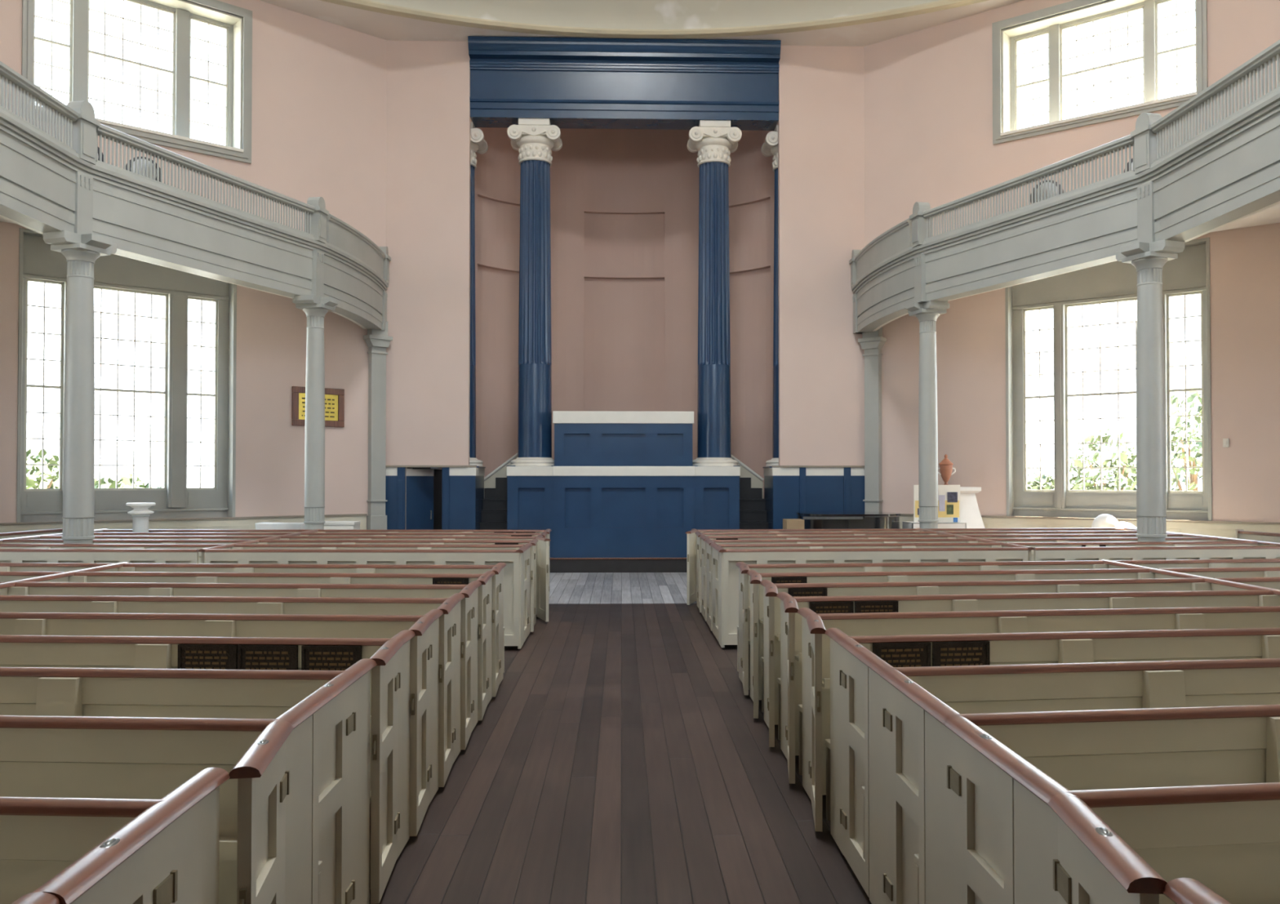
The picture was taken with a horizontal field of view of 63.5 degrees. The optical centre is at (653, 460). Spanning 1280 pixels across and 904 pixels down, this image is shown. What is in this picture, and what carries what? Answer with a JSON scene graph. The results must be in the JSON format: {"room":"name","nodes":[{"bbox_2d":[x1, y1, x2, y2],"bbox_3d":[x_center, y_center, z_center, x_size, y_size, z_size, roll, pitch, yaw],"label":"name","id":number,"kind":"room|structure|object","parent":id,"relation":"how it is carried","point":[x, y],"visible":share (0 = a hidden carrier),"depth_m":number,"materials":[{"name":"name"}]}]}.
{"room":"house of worship","nodes":[
{"label":"house of worship","id":0,"kind":"room"},
{"bbox_2d":[0,0,386,523],"bbox_3d":[-8.449,-2.995,16.247,9.000,10.200,0.500,1,-1,-42],"label":"wall","id":1,"kind":"structure","parent":0,"point":[318,104],"depth_m":17.87,"materials":[{"name":"pink paint"}]},
{"bbox_2d":[16,227,236,522],"bbox_3d":[-8.271,-1.234,16.314,3.150,4.320,0.440,1,-1,-42],"label":"window","id":2,"kind":"structure","parent":1,"relation":"in","point":[37,263],"depth_m":16.58,"materials":[{"name":"grey paint"}]},
{"bbox_2d":[21,0,252,164],"bbox_3d":[-8.180,-6.312,16.464,3.360,2.580,0.581,1,-1,-42],"label":"window","id":3,"kind":"structure","parent":1,"relation":"in","point":[237,22],"depth_m":16.94,"materials":[{"name":"grey paint"}]},
{"bbox_2d":[0,513,367,532],"bbox_3d":[-8.402,1.457,15.844,8.620,1.085,0.055,1,-1,-42],"label":"wainscoting","id":4,"kind":"structure","parent":1,"relation":"attached to","point":[224,522],"depth_m":16.75,"materials":[{"name":"beige paint"}]},
{"bbox_2d":[0,100,391,330],"bbox_3d":[-7.990,-3.298,9.996,6.852,1.550,17.977,0,-1,-2],"label":"gallery","id":5,"kind":"object","parent":1,"relation":"attached to","point":[46,186],"visible":0.97,"depth_m":13.00,"materials":[{"name":"grey paint"}]},
{"bbox_2d":[0,61,79,152],"bbox_3d":[-6.377,-3.690,8.623,0.150,0.460,5.720,0,-1,-2],"label":"gallery balustrade","id":6,"kind":"object","parent":5,"relation":"on","point":[56,111],"visible":0.95,"depth_m":10.72,"materials":[{"name":"grey paint"}]},
{"bbox_2d":[96,124,315,236],"bbox_3d":[-5.783,-3.611,13.668,0.167,0.460,3.878,0,-1,19],"label":"gallery balustrade","id":7,"kind":"object","parent":5,"relation":"on","point":[125,140],"visible":1,"depth_m":13.34,"materials":[{"name":"grey paint"}]},
{"bbox_2d":[291,386,344,426],"bbox_3d":[-5.902,-0.945,18.179,0.950,0.680,0.045,1,-1,-42],"label":"tablet","id":8,"kind":"object","parent":1,"relation":"attached to","point":[334,397],"visible":0.65,"depth_m":18.29,"materials":[{"name":"gold metal"}]},
{"bbox_2d":[363,321,392,529],"bbox_3d":[-5.036,-0.254,18.829,0.460,4.600,0.240,1,-1,-42],"label":"pilaster","id":9,"kind":"object","parent":1,"relation":"attached to","point":[377,341],"visible":0.81,"depth_m":18.82,"materials":[{"name":"grey paint"}]},
{"bbox_2d":[407,466,442,529],"bbox_3d":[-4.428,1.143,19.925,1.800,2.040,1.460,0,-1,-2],"label":"door frame","id":10,"kind":"structure","parent":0,"point":[437,477],"depth_m":20.57,"materials":[{"name":"wood"}]},
{"bbox_2d":[369,572,871,903],"bbox_3d":[-0.198,1.947,9.444,22.569,0.104,26.450,0,-1,-2],"label":"floor","id":11,"kind":"structure","parent":0,"point":[620,754],"depth_m":5.87,"materials":[{"name":"brown wood"}]},
{"bbox_2d":[0,571,66,582],"bbox_3d":[-6.030,1.371,8.205,2.950,1.017,0.540,0,-1,3],"label":"pew","id":12,"kind":"object","parent":11,"relation":"on","point":[5,576],"visible":0.02,"depth_m":8.00,"materials":[{"name":"beige paint"}]},
{"bbox_2d":[0,562,113,571],"bbox_3d":[-6.055,1.383,8.989,2.950,1.017,0.540,0,-1,3],"label":"pew","id":13,"kind":"object","parent":11,"relation":"on","point":[4,566],"visible":0.05,"depth_m":8.80,"materials":[{"name":"beige paint"}]},
{"bbox_2d":[0,561,128,595],"bbox_3d":[-4.467,1.340,6.353,0.078,1.020,5.060,0,-1,-2],"label":"pew","id":14,"kind":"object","parent":11,"relation":"on","point":[63,576],"depth_m":7.79,"materials":[{"name":"beige paint"}]},
{"bbox_2d":[43,230,116,543],"bbox_3d":[-6.458,-0.288,11.609,0.600,4.440,0.720,0,-1,17],"label":"column","id":15,"kind":"structure","parent":11,"relation":"on","point":[81,251],"depth_m":11.50,"materials":[{"name":"grey paint"}]},
{"bbox_2d":[11,801,182,903],"bbox_3d":[-2.664,1.269,1.953,3.293,1.023,0.914,0,-1,3],"label":"pew","id":16,"kind":"object","parent":11,"relation":"on","point":[133,864],"visible":1,"depth_m":2.11,"materials":[{"name":"beige paint"}]},
{"bbox_2d":[0,548,198,563],"bbox_3d":[-6.114,1.385,10.724,2.950,0.967,0.432,0,-1,1],"label":"pew","id":17,"kind":"object","parent":11,"relation":"on","point":[6,555],"visible":0.29,"depth_m":10.51,"materials":[{"name":"beige paint"}]},
{"bbox_2d":[0,543,227,563],"bbox_3d":[-6.140,1.422,11.454,2.950,1.017,0.540,0,-1,1],"label":"pew","id":18,"kind":"object","parent":11,"relation":"on","point":[198,546],"visible":0.12,"depth_m":11.30,"materials":[{"name":"beige paint"}]},
{"bbox_2d":[2,539,252,544],"bbox_3d":[-6.164,1.434,12.239,2.950,1.017,0.540,0,-1,1],"label":"pew","id":19,"kind":"object","parent":11,"relation":"on","point":[4,541],"visible":0.14,"depth_m":12.09,"materials":[{"name":"beige paint"}]},
{"bbox_2d":[125,502,155,532],"bbox_3d":[-7.114,1.278,14.315,0.370,1.395,0.370,0,-1,-2],"label":"stone pedestal","id":20,"kind":"object","parent":11,"relation":"on","point":[140,513],"visible":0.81,"depth_m":14.23,"materials":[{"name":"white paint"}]},
{"bbox_2d":[0,720,293,903],"bbox_3d":[-2.665,1.282,2.739,3.341,1.023,0.920,0,-1,3],"label":"pew","id":21,"kind":"object","parent":11,"relation":"on","point":[40,837],"visible":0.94,"depth_m":2.45,"materials":[{"name":"beige paint"}]},
{"bbox_2d":[40,535,275,539],"bbox_3d":[-6.189,1.446,13.024,2.950,1.017,0.540,0,-1,1],"label":"pew","id":22,"kind":"object","parent":11,"relation":"on","point":[42,537],"visible":0.13,"depth_m":12.87,"materials":[{"name":"beige paint"}]},
{"bbox_2d":[0,671,359,903],"bbox_3d":[-2.714,1.294,3.521,3.293,1.023,0.914,0,-1,3],"label":"pew","id":23,"kind":"object","parent":11,"relation":"on","point":[41,756],"visible":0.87,"depth_m":3.15,"materials":[{"name":"beige paint"}]},
{"bbox_2d":[93,532,294,535],"bbox_3d":[-6.214,1.459,13.808,2.950,1.017,0.540,0,-1,1],"label":"pew","id":24,"kind":"object","parent":11,"relation":"on","point":[95,533],"visible":0.04,"depth_m":13.66,"materials":[{"name":"beige paint"}]},
{"bbox_2d":[0,638,403,903],"bbox_3d":[-2.733,1.306,4.307,3.303,1.023,0.917,0,-1,3],"label":"pew","id":25,"kind":"object","parent":11,"relation":"on","point":[24,691],"visible":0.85,"depth_m":3.95,"materials":[{"name":"beige paint"}]},
{"bbox_2d":[102,528,313,532],"bbox_3d":[-6.238,1.471,14.593,2.950,1.017,0.540,0,-1,1],"label":"pew","id":26,"kind":"object","parent":11,"relation":"on","point":[104,530],"visible":0.13,"depth_m":14.45,"materials":[{"name":"beige paint"}]},
{"bbox_2d":[0,615,434,858],"bbox_3d":[-2.760,1.319,5.092,3.299,1.023,0.916,0,-1,3],"label":"pew","id":27,"kind":"object","parent":11,"relation":"on","point":[414,767],"visible":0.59,"depth_m":4.75,"materials":[{"name":"beige paint"}]},
{"bbox_2d":[0,598,457,804],"bbox_3d":[-2.787,1.331,5.876,3.294,1.023,0.916,0,-1,3],"label":"pew","id":28,"kind":"object","parent":11,"relation":"on","point":[443,628],"visible":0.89,"depth_m":5.54,"materials":[{"name":"beige paint"}]},
{"bbox_2d":[0,584,475,761],"bbox_3d":[-2.812,1.343,6.661,3.294,1.023,0.916,0,-1,3],"label":"pew","id":29,"kind":"object","parent":11,"relation":"on","point":[464,611],"visible":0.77,"depth_m":6.33,"materials":[{"name":"beige paint"}]},
{"bbox_2d":[7,573,490,729],"bbox_3d":[-2.836,1.356,7.445,3.294,1.023,0.916,0,-1,3],"label":"pew","id":30,"kind":"object","parent":11,"relation":"on","point":[480,596],"visible":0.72,"depth_m":7.13,"materials":[{"name":"beige paint"}]},
{"bbox_2d":[68,564,502,704],"bbox_3d":[-2.861,1.368,8.230,3.294,1.023,0.916,0,-1,3],"label":"pew","id":31,"kind":"object","parent":11,"relation":"on","point":[494,586],"visible":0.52,"depth_m":7.91,"materials":[{"name":"beige paint"}]},
{"bbox_2d":[118,562,506,683],"bbox_3d":[-2.896,1.380,8.826,3.293,1.017,0.540,0,-1,3],"label":"pew","id":32,"kind":"object","parent":11,"relation":"on","point":[143,567],"visible":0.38,"depth_m":8.69,"materials":[{"name":"beige paint"}]},
{"bbox_2d":[292,294,338,529],"bbox_3d":[-5.112,-0.225,15.573,0.600,4.440,0.720,0,-1,10],"label":"column","id":33,"kind":"structure","parent":11,"relation":"on","point":[315,308],"depth_m":15.46,"materials":[{"name":"grey paint"}]},
{"bbox_2d":[204,544,530,648],"bbox_3d":[-2.930,1.399,10.846,3.242,1.003,0.807,0,-1,1],"label":"pew","id":34,"kind":"object","parent":11,"relation":"on","point":[516,618],"visible":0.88,"depth_m":10.45,"materials":[{"name":"beige paint"}]},
{"bbox_2d":[231,540,536,636],"bbox_3d":[-2.971,1.421,11.578,3.312,1.023,0.917,0,-1,1],"label":"pew","id":35,"kind":"object","parent":11,"relation":"on","point":[531,555],"visible":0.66,"depth_m":11.26,"materials":[{"name":"beige paint"}]},
{"bbox_2d":[256,536,550,625],"bbox_3d":[-2.941,1.433,12.366,3.421,1.023,0.926,0,-1,1],"label":"pew","id":36,"kind":"object","parent":11,"relation":"on","point":[542,542],"visible":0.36,"depth_m":12.05,"materials":[{"name":"beige paint"}]},
{"bbox_2d":[278,533,546,617],"bbox_3d":[-3.025,1.445,13.147,3.303,1.023,0.916,0,-1,1],"label":"pew","id":37,"kind":"object","parent":11,"relation":"on","point":[542,535],"visible":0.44,"depth_m":12.81,"materials":[{"name":"beige paint"}]},
{"bbox_2d":[297,529,550,591],"bbox_3d":[-3.049,1.458,13.931,3.303,1.023,0.916,0,-1,1],"label":"pew","id":38,"kind":"object","parent":11,"relation":"on","point":[547,532],"visible":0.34,"depth_m":13.60,"materials":[{"name":"beige paint"}]},
{"bbox_2d":[315,528,551,599],"bbox_3d":[-3.083,1.470,14.528,3.292,1.017,0.540,0,-1,1],"label":"pew","id":39,"kind":"object","parent":11,"relation":"on","point":[319,530],"visible":0.07,"depth_m":14.38,"materials":[{"name":"beige paint"}]},
{"bbox_2d":[480,453,517,529],"bbox_3d":[-2.870,0.932,19.885,1.088,2.260,1.805,0,-1,-2],"label":"stair","id":40,"kind":"structure","parent":11,"relation":"on","point":[494,513],"depth_m":20.05,"materials":[{"name":"black paint"}]},
{"bbox_2d":[506,410,740,572],"bbox_3d":[-0.572,0.573,19.465,4.360,2.965,1.080,0,-1,-2],"label":"pulpit","id":41,"kind":"object","parent":11,"relation":"on","point":[622,491],"visible":0.79,"depth_m":19.05,"materials":[{"name":"blue paint"}]},
{"bbox_2d":[506,118,562,466],"bbox_3d":[-2.255,-3.143,19.591,0.990,6.500,0.910,0,-1,-2],"label":"column","id":42,"kind":"structure","parent":41,"relation":"on","point":[535,140],"depth_m":19.34,"materials":[{"name":"paint"}]},
{"bbox_2d":[467,36,781,130],"bbox_3d":[-0.545,-7.087,19.486,5.769,1.385,0.880,0,-1,-2],"label":"entablature","id":43,"kind":"object","parent":42,"relation":"on","point":[571,82],"visible":1,"depth_m":19.30,"materials":[{"name":"blue paint"}]},
{"bbox_2d":[686,120,742,466],"bbox_3d":[1.143,-3.141,19.697,0.990,6.500,0.910,0,-1,-2],"label":"column","id":44,"kind":"structure","parent":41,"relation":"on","point":[713,140],"depth_m":19.45,"materials":[{"name":"paint"}]},
{"bbox_2d":[731,454,768,528],"bbox_3d":[1.705,0.935,20.029,1.088,2.260,1.805,0,-1,-2],"label":"stair","id":45,"kind":"structure","parent":11,"relation":"on","point":[753,512],"depth_m":20.21,"materials":[{"name":"black paint"}]},
{"bbox_2d":[691,528,921,598],"bbox_3d":[2.164,1.472,14.693,3.292,1.017,0.540,0,-1,-5],"label":"pew","id":46,"kind":"object","parent":11,"relation":"on","point":[875,529],"visible":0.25,"depth_m":14.53,"materials":[{"name":"beige paint"}]},
{"bbox_2d":[685,529,938,608],"bbox_3d":[2.116,1.460,14.095,3.405,1.023,0.925,0,-1,-5],"label":"pew","id":47,"kind":"object","parent":11,"relation":"on","point":[691,535],"visible":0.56,"depth_m":13.87,"materials":[{"name":"beige paint"}]},
{"bbox_2d":[696,532,957,614],"bbox_3d":[2.196,1.448,13.311,3.294,1.023,0.916,0,-1,-5],"label":"pew","id":48,"kind":"object","parent":11,"relation":"on","point":[700,545],"visible":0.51,"depth_m":13.02,"materials":[{"name":"beige paint"}]},
{"bbox_2d":[701,535,978,624],"bbox_3d":[2.222,1.435,12.526,3.292,1.023,0.915,0,-1,-5],"label":"pew","id":49,"kind":"object","parent":11,"relation":"on","point":[705,545],"visible":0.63,"depth_m":12.22,"materials":[{"name":"beige paint"}]},
{"bbox_2d":[795,511,901,528],"bbox_3d":[3.218,1.457,17.643,1.942,1.140,1.487,0,-1,-2],"label":"grand piano","id":50,"kind":"object","parent":11,"relation":"on","point":[812,519],"visible":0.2,"depth_m":16.99,"materials":[{"name":"black paint"}]},
{"bbox_2d":[706,539,1003,635],"bbox_3d":[2.247,1.423,11.741,3.292,1.023,0.915,0,-1,-5],"label":"pew","id":51,"kind":"object","parent":11,"relation":"on","point":[710,555],"visible":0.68,"depth_m":11.44,"materials":[{"name":"beige paint"}]},
{"bbox_2d":[711,543,1027,647],"bbox_3d":[2.242,1.402,11.008,3.242,1.003,0.807,0,-1,-5],"label":"pew","id":52,"kind":"object","parent":11,"relation":"on","point":[726,617],"visible":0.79,"depth_m":10.59,"materials":[{"name":"beige paint"}]},
{"bbox_2d":[735,560,1108,681],"bbox_3d":[2.333,1.383,9.002,3.294,1.017,0.540,0,-1,-7],"label":"pew","id":53,"kind":"object","parent":11,"relation":"on","point":[1097,564],"visible":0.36,"depth_m":8.85,"materials":[{"name":"beige paint"}]},
{"bbox_2d":[906,300,949,528],"bbox_3d":[4.258,-0.218,16.047,0.600,4.440,0.720,0,-1,-13],"label":"column","id":54,"kind":"structure","parent":11,"relation":"on","point":[927,313],"depth_m":15.94,"materials":[{"name":"grey paint"}]},
{"bbox_2d":[739,564,1155,703],"bbox_3d":[2.326,1.371,8.403,3.310,1.023,0.917,0,-1,-7],"label":"pew","id":55,"kind":"object","parent":11,"relation":"on","point":[747,660],"visible":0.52,"depth_m":8.07,"materials":[{"name":"beige paint"}]},
{"bbox_2d":[960,486,985,528],"bbox_3d":[5.170,1.236,17.574,0.800,1.580,0.800,0,-1,-2],"label":"pedestal","id":56,"kind":"object","parent":11,"relation":"on","point":[970,513],"visible":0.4,"depth_m":17.30,"materials":[{"name":"paint"}]},
{"bbox_2d":[750,573,1211,727],"bbox_3d":[2.338,1.358,7.619,3.335,1.023,0.919,0,-1,-7],"label":"pew","id":57,"kind":"object","parent":11,"relation":"on","point":[967,587],"visible":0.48,"depth_m":7.29,"materials":[{"name":"beige paint"}]},
{"bbox_2d":[764,583,1279,758],"bbox_3d":[2.363,1.346,6.834,3.335,1.023,0.919,0,-1,-7],"label":"pew","id":58,"kind":"object","parent":11,"relation":"on","point":[1199,598],"visible":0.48,"depth_m":6.51,"materials":[{"name":"beige paint"}]},
{"bbox_2d":[924,527,1124,531],"bbox_3d":[5.308,1.477,14.955,2.950,1.017,0.540,0,-1,-5],"label":"pew","id":59,"kind":"object","parent":11,"relation":"on","point":[1067,528],"visible":0.12,"depth_m":14.81,"materials":[{"name":"beige paint"}]},
{"bbox_2d":[783,596,1279,798],"bbox_3d":[2.388,1.334,6.050,3.335,1.023,0.919,0,-1,-7],"label":"pew","id":60,"kind":"object","parent":11,"relation":"on","point":[861,624],"visible":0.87,"depth_m":5.69,"materials":[{"name":"beige paint"}]},
{"bbox_2d":[942,530,1137,534],"bbox_3d":[5.333,1.464,14.171,2.950,1.017,0.540,0,-1,-5],"label":"pew","id":61,"kind":"object","parent":11,"relation":"on","point":[997,532],"visible":0.06,"depth_m":14.02,"materials":[{"name":"beige paint"}]},
{"bbox_2d":[806,613,1279,853],"bbox_3d":[2.412,1.321,5.265,3.335,1.023,0.919,0,-1,-7],"label":"pew","id":62,"kind":"object","parent":11,"relation":"on","point":[1118,646],"visible":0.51,"depth_m":4.90,"materials":[{"name":"beige paint"}]},
{"bbox_2d":[836,636,1279,903],"bbox_3d":[2.458,1.309,4.480,3.294,1.023,0.914,0,-1,-7],"label":"pew","id":63,"kind":"object","parent":11,"relation":"on","point":[1057,686],"visible":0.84,"depth_m":4.09,"materials":[{"name":"beige paint"}]},
{"bbox_2d":[962,533,1182,537],"bbox_3d":[5.358,1.452,13.386,2.950,1.017,0.540,0,-1,-5],"label":"pew","id":64,"kind":"object","parent":11,"relation":"on","point":[1179,535],"visible":0.14,"depth_m":13.23,"materials":[{"name":"beige paint"}]},
{"bbox_2d":[880,667,1279,903],"bbox_3d":[2.482,1.297,3.696,3.294,1.023,0.914,0,-1,-7],"label":"pew","id":65,"kind":"object","parent":11,"relation":"on","point":[1202,745],"visible":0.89,"depth_m":3.28,"materials":[{"name":"beige paint"}]},
{"bbox_2d":[981,537,1217,542],"bbox_3d":[5.382,1.440,12.602,2.950,1.017,0.540,0,-1,-5],"label":"pew","id":66,"kind":"object","parent":11,"relation":"on","point":[1104,539],"visible":0.09,"depth_m":12.45,"materials":[{"name":"beige paint"}]},
{"bbox_2d":[942,715,1279,903],"bbox_3d":[2.507,1.284,2.911,3.294,1.023,0.914,0,-1,-7],"label":"pew","id":67,"kind":"object","parent":11,"relation":"on","point":[1225,837],"visible":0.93,"depth_m":2.46,"materials":[{"name":"beige paint"}]},
{"bbox_2d":[1005,541,1257,560],"bbox_3d":[5.407,1.427,11.817,2.950,1.017,0.540,0,-1,-5],"label":"pew","id":68,"kind":"object","parent":11,"relation":"on","point":[1033,544],"visible":0.1,"depth_m":11.67,"materials":[{"name":"beige paint"}]},
{"bbox_2d":[1048,792,1231,903],"bbox_3d":[2.515,1.272,2.127,3.327,1.023,0.919,0,-1,-7],"label":"pew","id":69,"kind":"object","parent":11,"relation":"on","point":[1094,864],"visible":1,"depth_m":2.11,"materials":[{"name":"beige paint"}]},
{"bbox_2d":[1115,239,1184,541],"bbox_3d":[5.785,-0.281,12.034,0.600,4.440,0.720,0,-1,-21],"label":"column","id":70,"kind":"structure","parent":11,"relation":"on","point":[1148,260],"depth_m":11.92,"materials":[{"name":"grey paint"}]},
{"bbox_2d":[1033,545,1279,560],"bbox_3d":[5.427,1.391,11.087,2.950,0.967,0.432,0,-1,-5],"label":"pew","id":71,"kind":"object","parent":11,"relation":"on","point":[1131,553],"visible":0.25,"depth_m":10.86,"materials":[{"name":"beige paint"}]},
{"bbox_2d":[1101,559,1279,595],"bbox_3d":[4.058,1.344,6.620,0.078,1.020,5.060,0,-1,-2],"label":"wall","id":72,"kind":"structure","parent":11,"relation":"on","point":[1216,584],"depth_m":7.60,"materials":[{"name":"beige paint"}]},
{"bbox_2d":[1111,558,1279,568],"bbox_3d":[5.474,1.389,9.384,2.950,1.017,0.540,0,-1,-7],"label":"pew","id":73,"kind":"object","parent":11,"relation":"on","point":[1255,562],"visible":0.09,"depth_m":9.16,"materials":[{"name":"beige paint"}]},
{"bbox_2d":[1158,566,1279,577],"bbox_3d":[5.499,1.377,8.600,2.950,1.017,0.540,0,-1,-7],"label":"pew","id":74,"kind":"object","parent":11,"relation":"on","point":[1264,571],"visible":0.04,"depth_m":8.35,"materials":[{"name":"beige paint"}]},
{"bbox_2d":[1215,577,1279,589],"bbox_3d":[5.524,1.364,7.816,2.950,1.017,0.540,0,-1,-7],"label":"pew","id":75,"kind":"object","parent":11,"relation":"on","point":[1269,582],"visible":0.03,"depth_m":7.53,"materials":[{"name":"beige paint"}]},
{"bbox_2d":[1235,528,1279,542],"bbox_3d":[8.329,1.425,12.647,0.450,1.047,2.779,0,-1,-10],"label":"bench","id":76,"kind":"object","parent":11,"relation":"on","point":[1239,533],"visible":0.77,"depth_m":13.62,"materials":[{"name":"beige paint"}]},
{"bbox_3d":[4.697,1.532,17.334,0.840,0.980,0.540,0,-1,-2],"label":"display table","id":77,"kind":"object","parent":11,"relation":"on","visible":0},
{"bbox_2d":[902,520,966,528],"bbox_3d":[4.697,1.375,17.337,0.900,0.695,0.600,0,-1,-2],"label":"table cloth","id":78,"kind":"object","parent":77,"relation":"on","point":[905,524],"visible":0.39,"depth_m":17.05,"materials":[{"name":"white fabric"}]},
{"bbox_2d":[913,484,960,522],"bbox_3d":[4.712,0.713,17.201,0.780,0.625,0.032,0,-1,-2],"label":"display board","id":79,"kind":"object","parent":78,"relation":"on","point":[948,495],"visible":0.64,"depth_m":17.20,"materials":[{"name":"multicoloured paper"}]},
{"bbox_2d":[471,120,777,498],"bbox_3d":[-0.606,-2.667,21.221,6.500,9.500,2.470,0,-1,-2],"label":"wall","id":80,"kind":"structure","parent":0,"point":[624,202],"depth_m":22.15,"materials":[{"name":"paint"}]},
{"bbox_2d":[385,40,864,471],"bbox_3d":[-0.517,-2.942,19.662,9.621,10.200,0.840,0,-1,-2],"label":"wall","id":81,"kind":"structure","parent":0,"point":[821,121],"depth_m":19.21,"materials":[{"name":"pink paint"}]},
{"bbox_2d":[405,468,434,529],"bbox_3d":[-4.382,1.084,19.351,0.076,1.880,0.660,-1,-1,36],"label":"door","id":82,"kind":"structure","parent":81,"relation":"in","point":[419,482],"depth_m":19.34,"materials":[{"name":"blue paint"}]},
{"bbox_2d":[385,465,485,529],"bbox_3d":[-4.126,1.075,19.571,1.705,1.965,1.190,0,-1,-2],"label":"wainscot","id":83,"kind":"structure","parent":81,"relation":"attached to","point":[463,488],"depth_m":19.01,"materials":[{"name":"blue paint"}]},
{"bbox_2d":[469,121,488,466],"bbox_3d":[-3.721,-3.140,19.765,0.990,6.500,0.910,0,-1,-2],"label":"column","id":84,"kind":"structure","parent":83,"relation":"on","point":[478,144],"depth_m":19.66,"materials":[{"name":"paint"}]},
{"bbox_2d":[762,465,864,528],"bbox_3d":[3.051,1.079,19.796,1.777,1.965,1.190,0,-1,-2],"label":"wainscot","id":85,"kind":"structure","parent":81,"relation":"attached to","point":[787,491],"depth_m":19.25,"materials":[{"name":"blue paint"}]},
{"bbox_2d":[760,124,778,466],"bbox_3d":[2.611,-3.137,19.964,0.990,6.500,0.910,0,-1,-2],"label":"column","id":86,"kind":"structure","parent":85,"relation":"on","point":[770,148],"depth_m":19.84,"materials":[{"name":"paint"}]},
{"bbox_2d":[258,0,1024,46],"bbox_3d":[-0.143,-10.152,7.885,23.168,4.350,23.550,0,-1,-2],"label":"ceiling","id":87,"kind":"structure","parent":0,"point":[594,14],"depth_m":18.60,"materials":[{"name":"paint"}]},
{"bbox_2d":[863,0,1279,522],"bbox_3d":[7.614,-2.987,16.752,9.000,10.200,0.500,-1,-1,39],"label":"wall","id":88,"kind":"structure","parent":0,"point":[928,92],"depth_m":17.96,"materials":[{"name":"pink paint"}]},
{"bbox_2d":[319,0,989,39],"bbox_3d":[0.008,-7.986,7.830,22.540,0.085,22.540,0,-1,-2],"label":"trim","id":89,"kind":"structure","parent":88,"relation":"attached to","point":[366,5],"depth_m":18.52,"materials":[{"name":"paint"}]},
{"bbox_2d":[857,326,886,511],"bbox_3d":[4.043,-0.250,19.115,0.460,4.600,0.240,-1,-1,39],"label":"pilaster","id":90,"kind":"object","parent":88,"relation":"attached to","point":[873,343],"visible":0.71,"depth_m":19.11,"materials":[{"name":"grey paint"}]},
{"bbox_2d":[848,88,1279,333],"bbox_3d":[7.350,-3.291,10.478,6.852,1.550,17.977,0,-1,-2],"label":"gallery","id":91,"kind":"object","parent":88,"relation":"attached to","point":[1227,177],"visible":0.98,"depth_m":12.92,"materials":[{"name":"grey paint"}]},
{"bbox_2d":[922,134,1134,240],"bbox_3d":[4.937,-3.606,14.005,0.168,0.460,3.893,0,-1,-23],"label":"gallery balustrade","id":92,"kind":"object","parent":91,"relation":"on","point":[1123,143],"visible":1,"depth_m":13.76,"materials":[{"name":"grey paint"}]},
{"bbox_2d":[1151,40,1279,162],"bbox_3d":[5.867,-3.684,9.008,0.150,0.460,5.720,0,-1,-2],"label":"gallery balustrade","id":93,"kind":"object","parent":91,"relation":"on","point":[1204,119],"visible":0.98,"depth_m":10.58,"materials":[{"name":"grey paint"}]},
{"bbox_2d":[899,513,1279,537],"bbox_3d":[7.588,1.464,16.346,8.620,1.085,0.055,-1,-1,39],"label":"wainscoting","id":94,"kind":"structure","parent":88,"relation":"attached to","point":[1215,528],"depth_m":16.35,"materials":[{"name":"beige paint"}]},
{"bbox_2d":[991,0,1207,145],"bbox_3d":[7.288,-6.524,16.993,3.320,2.100,0.580,-1,-1,39],"label":"window","id":95,"kind":"structure","parent":88,"relation":"in","point":[1006,34],"depth_m":17.22,"materials":[{"name":"grey paint"}]},
{"bbox_2d":[1004,237,1212,520],"bbox_3d":[7.372,-1.225,16.855,3.140,4.320,0.440,-1,-1,39],"label":"window","id":96,"kind":"structure","parent":88,"relation":"in","point":[1188,274],"depth_m":17.09,"materials":[{"name":"grey paint"}]},
{"label":"outside","id":97,"kind":"structure","parent":0,"visible":0},
{"bbox_3d":[0.000,3.000,-0.047,120.000,0.100,120.000,0,-1,-2],"label":"ground","id":98,"kind":"structure","parent":97,"visible":0},
{"bbox_2d":[26,444,58,488],"bbox_3d":[-13.392,1.456,21.785,2.549,3.673,2.502,0,-1,-2],"label":"shrub","id":99,"kind":"object","parent":98,"relation":"on","point":[49,481],"visible":0.12,"depth_m":21.65,"materials":[{"name":"green plant"}]},
{"bbox_2d":[94,471,163,488],"bbox_3d":[-11.613,1.760,22.407,2.326,3.084,2.339,0,-1,-2],"label":"shrub","id":100,"kind":"object","parent":98,"relation":"on","point":[125,481],"visible":0.06,"depth_m":22.21,"materials":[{"name":"green plant"}]},
{"bbox_2d":[1026,461,1054,489],"bbox_3d":[8.841,1.671,24.259,1.781,3.321,1.780,0,-1,-2],"label":"shrub","id":101,"kind":"object","parent":98,"relation":"on","point":[1033,483],"visible":0.12,"depth_m":23.99,"materials":[{"name":"green plant"}]},
{"bbox_2d":[1069,427,1136,490],"bbox_3d":[10.185,1.276,23.284,2.129,4.081,2.100,0,-1,17],"label":"shrub","id":102,"kind":"object","parent":98,"relation":"on","point":[1129,481],"visible":0.37,"depth_m":22.98,"materials":[{"name":"green plant"}]},
{"bbox_2d":[1170,383,1202,490],"bbox_3d":[12.048,0.777,22.941,2.364,5.067,2.353,0,-1,-2],"label":"shrub","id":103,"kind":"object","parent":98,"relation":"on","point":[1179,424],"visible":0.23,"depth_m":22.86,"materials":[{"name":"green plant"}]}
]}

